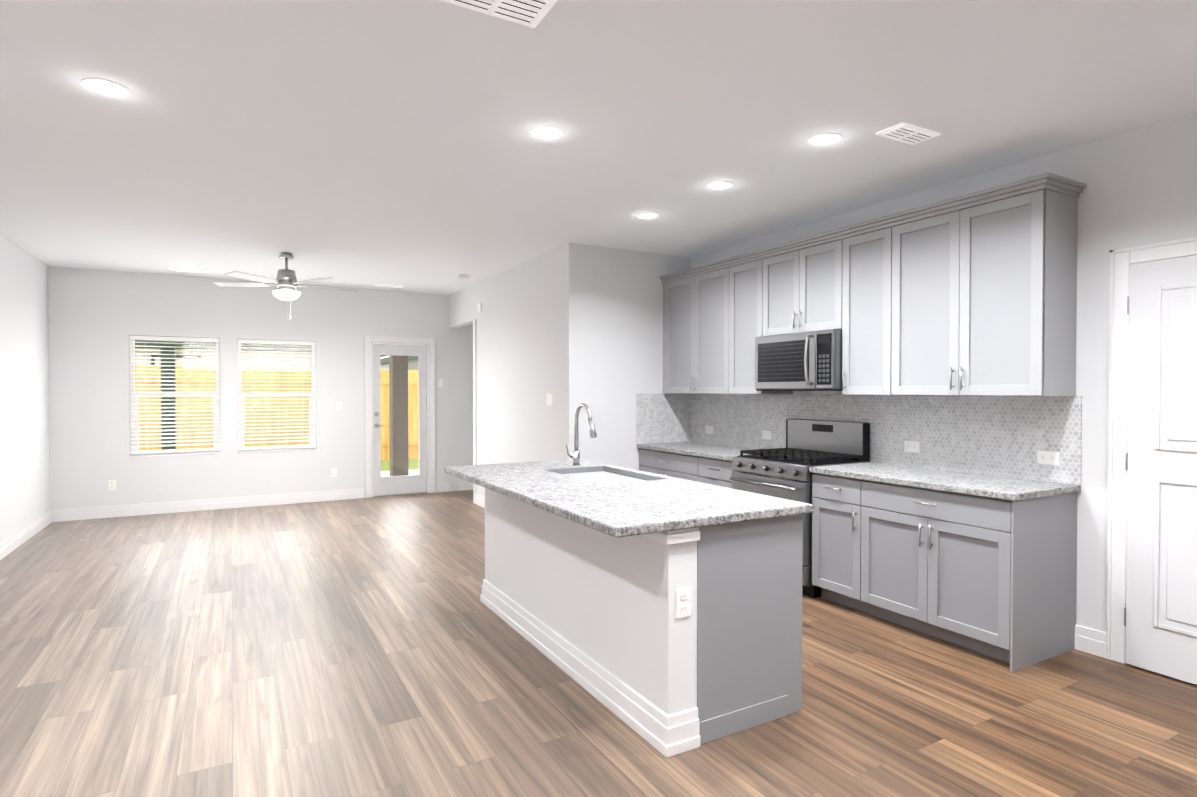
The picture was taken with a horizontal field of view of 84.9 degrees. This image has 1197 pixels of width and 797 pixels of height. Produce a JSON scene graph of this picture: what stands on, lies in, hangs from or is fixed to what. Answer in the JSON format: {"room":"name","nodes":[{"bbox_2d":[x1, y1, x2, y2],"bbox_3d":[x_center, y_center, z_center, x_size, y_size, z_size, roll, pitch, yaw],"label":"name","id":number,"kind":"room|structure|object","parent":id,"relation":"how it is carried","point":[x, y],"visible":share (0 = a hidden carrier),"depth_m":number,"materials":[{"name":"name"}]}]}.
{"room":"kitchen","nodes":[
{"label":"kitchen","id":0,"kind":"room"},
{"bbox_2d":[0,234,49,542],"bbox_3d":[-3.108,0.017,1.905,0.150,2.750,11.970,0,1,-29],"label":"wall","id":1,"kind":"structure","parent":0,"point":[24,425],"depth_m":6.15,"materials":[{"name":"white paint"}]},
{"bbox_2d":[0,510,55,559],"bbox_3d":[-3.033,1.326,1.963,0.021,0.130,11.670,0,1,-29],"label":"baseboard","id":2,"kind":"structure","parent":1,"relation":"attached to","point":[17,539],"depth_m":6.14,"materials":[{"name":"white wood"}]},
{"bbox_2d":[48,266,472,513],"bbox_3d":[-3.432,-0.063,8.500,5.740,2.750,0.150,0,1,-29],"label":"wall","id":3,"kind":"structure","parent":0,"point":[97,318],"depth_m":7.82,"materials":[{"name":"white paint"}]},
{"bbox_2d":[108,480,115,489],"bbox_3d":[-5.425,0.967,7.303,0.072,0.115,0.008,0,1,-29],"label":"electrical outlet","id":4,"kind":"object","parent":3,"relation":"attached to","point":[111,484],"visible":1,"depth_m":7.30,"materials":[{"name":"white plastic"}]},
{"bbox_2d":[129,336,220,457],"bbox_3d":[-4.926,-0.027,7.638,0.886,1.378,0.132,0,1,-29],"label":"window","id":5,"kind":"structure","parent":3,"relation":"in","point":[135,435],"depth_m":7.62,"materials":[{"name":"white plastic"}]},
{"bbox_2d":[56,488,363,521],"bbox_3d":[-4.477,1.255,7.833,3.189,0.130,0.018,0,1,-29],"label":"baseboard","id":6,"kind":"structure","parent":3,"relation":"attached to","point":[72,514],"depth_m":7.72,"materials":[{"name":"white wood"}]},
{"bbox_2d":[237,339,316,452],"bbox_3d":[-3.998,-0.033,8.159,0.876,1.378,0.132,0,1,-29],"label":"window","id":7,"kind":"structure","parent":3,"relation":"in","point":[242,418],"depth_m":8.14,"materials":[{"name":"white plastic"}]},
{"bbox_2d":[331,468,336,476],"bbox_3d":[-3.411,0.953,8.433,0.072,0.115,0.008,0,1,-29],"label":"electrical outlet","id":8,"kind":"object","parent":3,"relation":"attached to","point":[333,472],"visible":1,"depth_m":8.43,"materials":[{"name":"white plastic"}]},
{"bbox_2d":[336,401,341,409],"bbox_3d":[-3.349,0.092,8.457,0.072,0.115,0.008,0,1,-29],"label":"light switch","id":9,"kind":"object","parent":3,"relation":"attached to","point":[338,405],"visible":1,"depth_m":8.45,"materials":[{"name":"white plastic"}]},
{"bbox_2d":[364,336,435,497],"bbox_3d":[-2.666,0.240,8.834,0.930,2.135,0.022,0,1,-29],"label":"door frame","id":10,"kind":"structure","parent":3,"relation":"attached to","point":[367,339],"depth_m":8.72,"materials":[{"name":"white wood"}]},
{"bbox_2d":[371,342,429,496],"bbox_3d":[-2.702,0.278,8.899,0.776,2.058,0.173,0,1,-29],"label":"patio door","id":11,"kind":"structure","parent":3,"relation":"in","point":[419,483],"depth_m":8.88,"materials":[{"name":"white"}]},
{"bbox_2d":[438,379,442,386],"bbox_3d":[-2.198,-0.215,9.099,0.072,0.115,0.008,0,1,-29],"label":"light switch","id":12,"kind":"object","parent":3,"relation":"attached to","point":[440,382],"visible":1,"depth_m":9.10,"materials":[{"name":"white plastic"}]},
{"bbox_2d":[458,481,472,490],"bbox_3d":[-1.433,1.234,9.541,1.250,0.130,0.017,0,1,-29],"label":"baseboard","id":13,"kind":"structure","parent":3,"relation":"attached to","point":[462,485],"depth_m":9.27,"materials":[{"name":"white wood"}]},
{"bbox_2d":[449,243,690,496],"bbox_3d":[-0.580,-0.056,7.882,1.370,2.750,3.720,0,1,-29],"label":"wall","id":14,"kind":"structure","parent":0,"point":[570,327],"depth_m":6.29,"materials":[{"name":"white paint"}]},
{"bbox_2d":[477,303,481,311],"bbox_3d":[-1.448,-1.112,7.990,0.024,0.110,0.110,0,1,-29],"label":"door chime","id":15,"kind":"object","parent":14,"relation":"attached to","point":[479,307],"visible":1,"depth_m":7.97,"materials":[{"name":"white plastic"}]},
{"bbox_2d":[476,494,484,507],"bbox_3d":[-0.893,1.265,7.041,0.020,0.130,2.568,0,1,-29],"label":"baseboard","id":16,"kind":"structure","parent":14,"relation":"attached to","point":[480,500],"depth_m":8.00,"materials":[{"name":"white wood"}]},
{"bbox_2d":[547,393,551,404],"bbox_3d":[-0.472,0.009,6.280,0.008,0.115,0.115,0,1,-29],"label":"light switch","id":17,"kind":"object","parent":14,"relation":"attached to","point":[549,398],"visible":1,"depth_m":6.27,"materials":[{"name":"white plastic"}]},
{"bbox_2d":[0,490,1196,796],"bbox_3d":[-0.540,1.399,3.363,6.040,0.050,11.970,0,1,-29],"label":"floor","id":18,"kind":"structure","parent":0,"point":[360,648],"depth_m":3.04,"materials":[{"name":"brown wood"}]},
{"bbox_2d":[480,487,802,757],"bbox_3d":[0.058,0.931,3.635,0.746,0.880,2.162,0,1,-29],"label":"kitchen island","id":19,"kind":"object","parent":18,"relation":"on","point":[661,614],"depth_m":2.79,"materials":[{"name":"white paint"}]},
{"bbox_2d":[444,459,813,538],"bbox_3d":[-0.031,0.474,3.580,1.010,0.035,2.190,0,1,-29],"label":"island countertop","id":20,"kind":"structure","parent":19,"relation":"on","point":[649,506],"depth_m":3.00,"materials":[{"name":"white stone"}]},
{"bbox_2d":[566,403,596,466],"bbox_3d":[-0.114,0.239,4.252,0.108,0.419,0.285,0,1,-29],"label":"faucet","id":21,"kind":"object","parent":20,"relation":"on","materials":[{"name":"silver metal"}]},
{"bbox_2d":[544,467,663,482],"bbox_3d":[0.027,0.573,3.917,0.448,0.237,0.748,0,1,-29],"label":"sink","id":22,"kind":"object","parent":20,"relation":"in","point":[593,474],"depth_m":4.12,"materials":[{"name":"silver metal"}]},
{"bbox_2d":[639,450,688,479],"bbox_3d":[0.896,0.909,6.025,0.621,0.865,0.979,0,1,-29],"label":"base cabinet","id":23,"kind":"object","parent":18,"relation":"on","point":[652,461],"depth_m":5.92,"materials":[{"name":"grey wood"}]},
{"bbox_2d":[637,442,752,461],"bbox_3d":[0.985,0.462,5.837,0.645,0.035,1.385,0,1,-29],"label":"countertop","id":24,"kind":"structure","parent":23,"relation":"on","point":[699,450],"depth_m":5.82,"materials":[{"name":"white stone"}]},
{"bbox_2d":[689,454,734,487],"bbox_3d":[1.205,0.916,5.475,0.621,0.865,0.526,0,1,-29],"label":"base cabinet","id":25,"kind":"object","parent":18,"relation":"on","point":[713,471],"depth_m":5.35,"materials":[{"name":"grey wood"}]},
{"bbox_2d":[730,419,869,597],"bbox_3d":[1.464,0.763,4.876,0.698,1.185,0.754,0,1,-29],"label":"range","id":26,"kind":"object","parent":18,"relation":"on","point":[784,473],"visible":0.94,"depth_m":4.75,"materials":[{"name":"silver metal"}]},
{"bbox_2d":[812,474,848,606],"bbox_3d":[1.822,0.929,4.376,0.621,0.865,0.456,0,1,-29],"label":"base cabinet","id":27,"kind":"object","parent":18,"relation":"on","point":[830,495],"depth_m":4.30,"materials":[{"name":"grey wood"}]},
{"bbox_2d":[849,478,1076,671],"bbox_3d":[2.112,0.936,3.859,0.621,0.865,0.973,0,1,-29],"label":"base cabinet","id":28,"kind":"object","parent":18,"relation":"on","point":[984,564],"depth_m":3.54,"materials":[{"name":"grey wood"}]},
{"bbox_2d":[809,462,1080,501],"bbox_3d":[2.023,0.484,3.986,0.645,0.035,1.327,0,1,-29],"label":"countertop","id":29,"kind":"structure","parent":28,"relation":"on","point":[953,482],"depth_m":3.75,"materials":[{"name":"white stone"}]},
{"bbox_2d":[0,0,1196,294],"bbox_3d":[-0.540,-1.401,3.330,6.040,0.050,11.970,0,1,-29],"label":"ceiling","id":30,"kind":"structure","parent":0,"point":[364,144],"depth_m":3.20,"materials":[{"name":"white paint"}]},
{"bbox_2d":[81,78,128,96],"bbox_3d":[-2.168,-1.367,2.881,0.170,0.005,0.170,0,1,-29],"label":"recessed light","id":31,"kind":"object","parent":30,"relation":"in","point":[105,87],"visible":1,"depth_m":2.87,"materials":[{"name":"white"}]},
{"bbox_2d":[169,268,207,272],"bbox_3d":[-4.535,-1.412,7.240,0.360,0.020,0.100,0,1,-29],"label":"ceiling vent","id":32,"kind":"object","parent":30,"relation":"in","point":[189,270],"visible":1,"depth_m":7.22,"materials":[{"name":"white metal"}]},
{"bbox_2d":[213,252,358,319],"bbox_3d":[-3.021,-1.088,6.397,1.292,0.650,1.299,0,1,-29],"label":"ceiling fan","id":33,"kind":"object","parent":30,"relation":"hanging from","point":[286,283],"visible":1,"depth_m":6.30,"materials":[{"name":"silver metal"}]},
{"bbox_2d":[373,284,403,287],"bbox_3d":[-2.660,-1.425,8.292,0.360,0.020,0.100,0,1,-29],"label":"ceiling vent","id":34,"kind":"object","parent":30,"relation":"in","point":[386,285],"visible":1,"depth_m":8.27,"materials":[{"name":"white metal"}]},
{"bbox_2d":[459,274,469,278],"bbox_3d":[-1.556,-1.410,7.593,0.130,0.035,0.130,0,1,-29],"label":"smoke detector","id":35,"kind":"object","parent":30,"relation":"attached to","point":[463,276],"visible":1,"depth_m":7.54,"materials":[{"name":"white plastic"}]},
{"bbox_2d":[440,0,557,27],"bbox_3d":[-0.341,-1.352,2.220,0.360,0.020,0.200,0,1,-29],"label":"ceiling vent","id":36,"kind":"object","parent":30,"relation":"in","point":[531,13],"visible":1,"depth_m":2.26,"materials":[{"name":"white metal"}]},
{"bbox_2d":[529,126,561,138],"bbox_3d":[-0.271,-1.373,3.383,0.170,0.005,0.170,0,1,-29],"label":"recessed light","id":37,"kind":"object","parent":30,"relation":"in","point":[545,132],"visible":1,"depth_m":3.37,"materials":[{"name":"white"}]},
{"bbox_2d":[636,213,657,218],"bbox_3d":[0.372,-1.393,4.994,0.170,0.005,0.170,0,1,-29],"label":"recessed light","id":38,"kind":"object","parent":30,"relation":"in","point":[647,215],"visible":1,"depth_m":4.98,"materials":[{"name":"white"}]},
{"bbox_2d":[707,181,732,189],"bbox_3d":[0.788,-1.384,4.253,0.170,0.005,0.170,0,1,-29],"label":"recessed light","id":39,"kind":"object","parent":30,"relation":"in","point":[717,185],"visible":1,"depth_m":4.25,"materials":[{"name":"white"}]},
{"bbox_2d":[808,133,841,145],"bbox_3d":[1.202,-1.375,3.476,0.170,0.005,0.170,0,1,-29],"label":"recessed light","id":40,"kind":"object","parent":30,"relation":"in","point":[823,139],"visible":1,"depth_m":3.47,"materials":[{"name":"white"}]},
{"bbox_2d":[876,122,939,144],"bbox_3d":[1.604,-1.366,3.392,0.300,0.020,0.160,0,1,-29],"label":"ceiling vent","id":41,"kind":"object","parent":30,"relation":"in","point":[907,133],"visible":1,"depth_m":3.37,"materials":[{"name":"white metal"}]},
{"bbox_2d":[691,112,1196,684],"bbox_3d":[2.028,-0.018,4.788,0.150,2.750,11.970,0,1,-29],"label":"wall","id":42,"kind":"structure","parent":0,"point":[1141,186],"depth_m":3.50,"materials":[{"name":"white paint"}]},
{"bbox_2d":[661,264,722,393],"bbox_3d":[1.032,-0.595,6.050,0.341,1.102,1.039,0,1,-29],"label":"upper cabinet","id":43,"kind":"object","parent":42,"relation":"attached to","point":[692,301],"depth_m":5.98,"materials":[{"name":"grey wood"}]},
{"bbox_2d":[723,256,792,393],"bbox_3d":[1.355,-0.588,5.476,0.341,1.102,0.522,0,1,-29],"label":"upper cabinet","id":44,"kind":"object","parent":42,"relation":"attached to","point":[740,277],"depth_m":5.45,"materials":[{"name":"grey wood"}]},
{"bbox_2d":[759,236,830,335],"bbox_3d":[1.643,-0.811,4.958,0.341,0.642,0.780,0,1,-29],"label":"upper cabinet","id":45,"kind":"object","parent":42,"relation":"attached to","point":[795,281],"depth_m":4.90,"materials":[{"name":"grey wood"}]},
{"bbox_2d":[755,329,841,390],"bbox_3d":[1.576,-0.272,4.927,0.492,0.429,0.774,0,1,-29],"label":"microwave","id":46,"kind":"object","parent":45,"relation":"attached to","point":[806,361],"visible":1,"depth_m":4.76,"materials":[{"name":"silver metal"}]},
{"bbox_2d":[831,224,878,394],"bbox_3d":[1.930,-0.575,4.451,0.341,1.102,0.512,0,1,-29],"label":"upper cabinet","id":47,"kind":"object","parent":42,"relation":"attached to","point":[855,253],"depth_m":4.43,"materials":[{"name":"grey wood"}]},
{"bbox_2d":[636,394,1081,484],"bbox_3d":[1.497,0.213,4.922,0.646,0.483,3.479,0,1,-29],"label":"backsplash","id":48,"kind":"structure","parent":42,"relation":"attached to","point":[1007,436],"depth_m":4.41,"materials":[{"name":"tile"}]},
{"bbox_2d":[705,426,712,433],"bbox_3d":[1.068,0.303,6.322,0.008,0.075,0.115,0,1,-29],"label":"outlet","id":49,"kind":"object","parent":48,"relation":"attached to","point":[708,429],"visible":1,"depth_m":6.32,"materials":[{"name":"white plastic"}]},
{"bbox_2d":[762,430,771,438],"bbox_3d":[1.450,0.311,5.642,0.008,0.075,0.115,0,1,-29],"label":"outlet","id":50,"kind":"object","parent":48,"relation":"attached to","point":[766,434],"visible":1,"depth_m":5.64,"materials":[{"name":"white plastic"}]},
{"bbox_2d":[904,441,919,452],"bbox_3d":[2.125,0.326,4.439,0.008,0.075,0.115,0,1,-29],"label":"outlet","id":51,"kind":"object","parent":48,"relation":"attached to","point":[911,446],"visible":1,"depth_m":4.43,"materials":[{"name":"white plastic"}]},
{"bbox_2d":[1037,450,1059,464],"bbox_3d":[2.541,0.335,3.698,0.008,0.075,0.115,0,1,-29],"label":"outlet","id":52,"kind":"object","parent":48,"relation":"attached to","point":[1049,457],"visible":1,"depth_m":3.70,"materials":[{"name":"white plastic"}]},
{"bbox_2d":[879,180,1082,395],"bbox_3d":[2.231,-0.569,3.915,0.341,1.102,0.961,0,1,-29],"label":"upper cabinet","id":53,"kind":"object","parent":42,"relation":"attached to","point":[973,294],"depth_m":3.69,"materials":[{"name":"grey wood"}]},
{"bbox_2d":[1106,236,1196,663],"bbox_3d":[2.929,0.304,3.009,0.022,2.149,0.998,0,1,-29],"label":"door frame","id":54,"kind":"structure","parent":42,"relation":"attached to","point":[1122,260],"depth_m":3.40,"materials":[{"name":"white wood"}]},
{"bbox_2d":[1124,255,1196,684],"bbox_3d":[2.920,0.342,3.008,0.035,2.048,0.826,0,1,-29],"label":"pantry door","id":55,"kind":"structure","parent":42,"relation":"in","point":[1160,616],"depth_m":3.23,"materials":[{"name":"white wood"}]},
{"label":"outside","id":56,"kind":"structure","parent":0,"visible":0},
{"bbox_2d":[381,459,418,476],"bbox_3d":[-9.121,1.268,17.938,26.000,0.100,21.850,0,1,-29],"label":"ground","id":57,"kind":"structure","parent":56,"point":[413,466],"depth_m":12.55,"materials":[{"name":"green plant"}]},
{"bbox_2d":[135,340,417,369],"bbox_3d":[-9.413,-1.100,20.269,22.600,4.660,9.450,0,1,-29],"label":"sky","id":58,"kind":"structure","parent":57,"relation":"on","point":[383,362],"depth_m":15.69,"materials":[{"name":"white"}]},
{"bbox_2d":[135,366,418,460],"bbox_3d":[-6.192,0.365,12.799,26.090,1.910,0.120,0,1,-29],"label":"fence","id":59,"kind":"object","parent":57,"relation":"on","point":[414,448],"depth_m":12.65,"materials":[{"name":"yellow wood"}]},
{"bbox_2d":[161,341,408,475],"bbox_3d":[-3.534,-0.083,9.704,5.500,2.800,2.050,0,1,-29],"label":"post","id":60,"kind":"object","parent":57,"relation":"on","point":[401,429],"depth_m":10.58,"materials":[{"name":"brown"}]}
]}

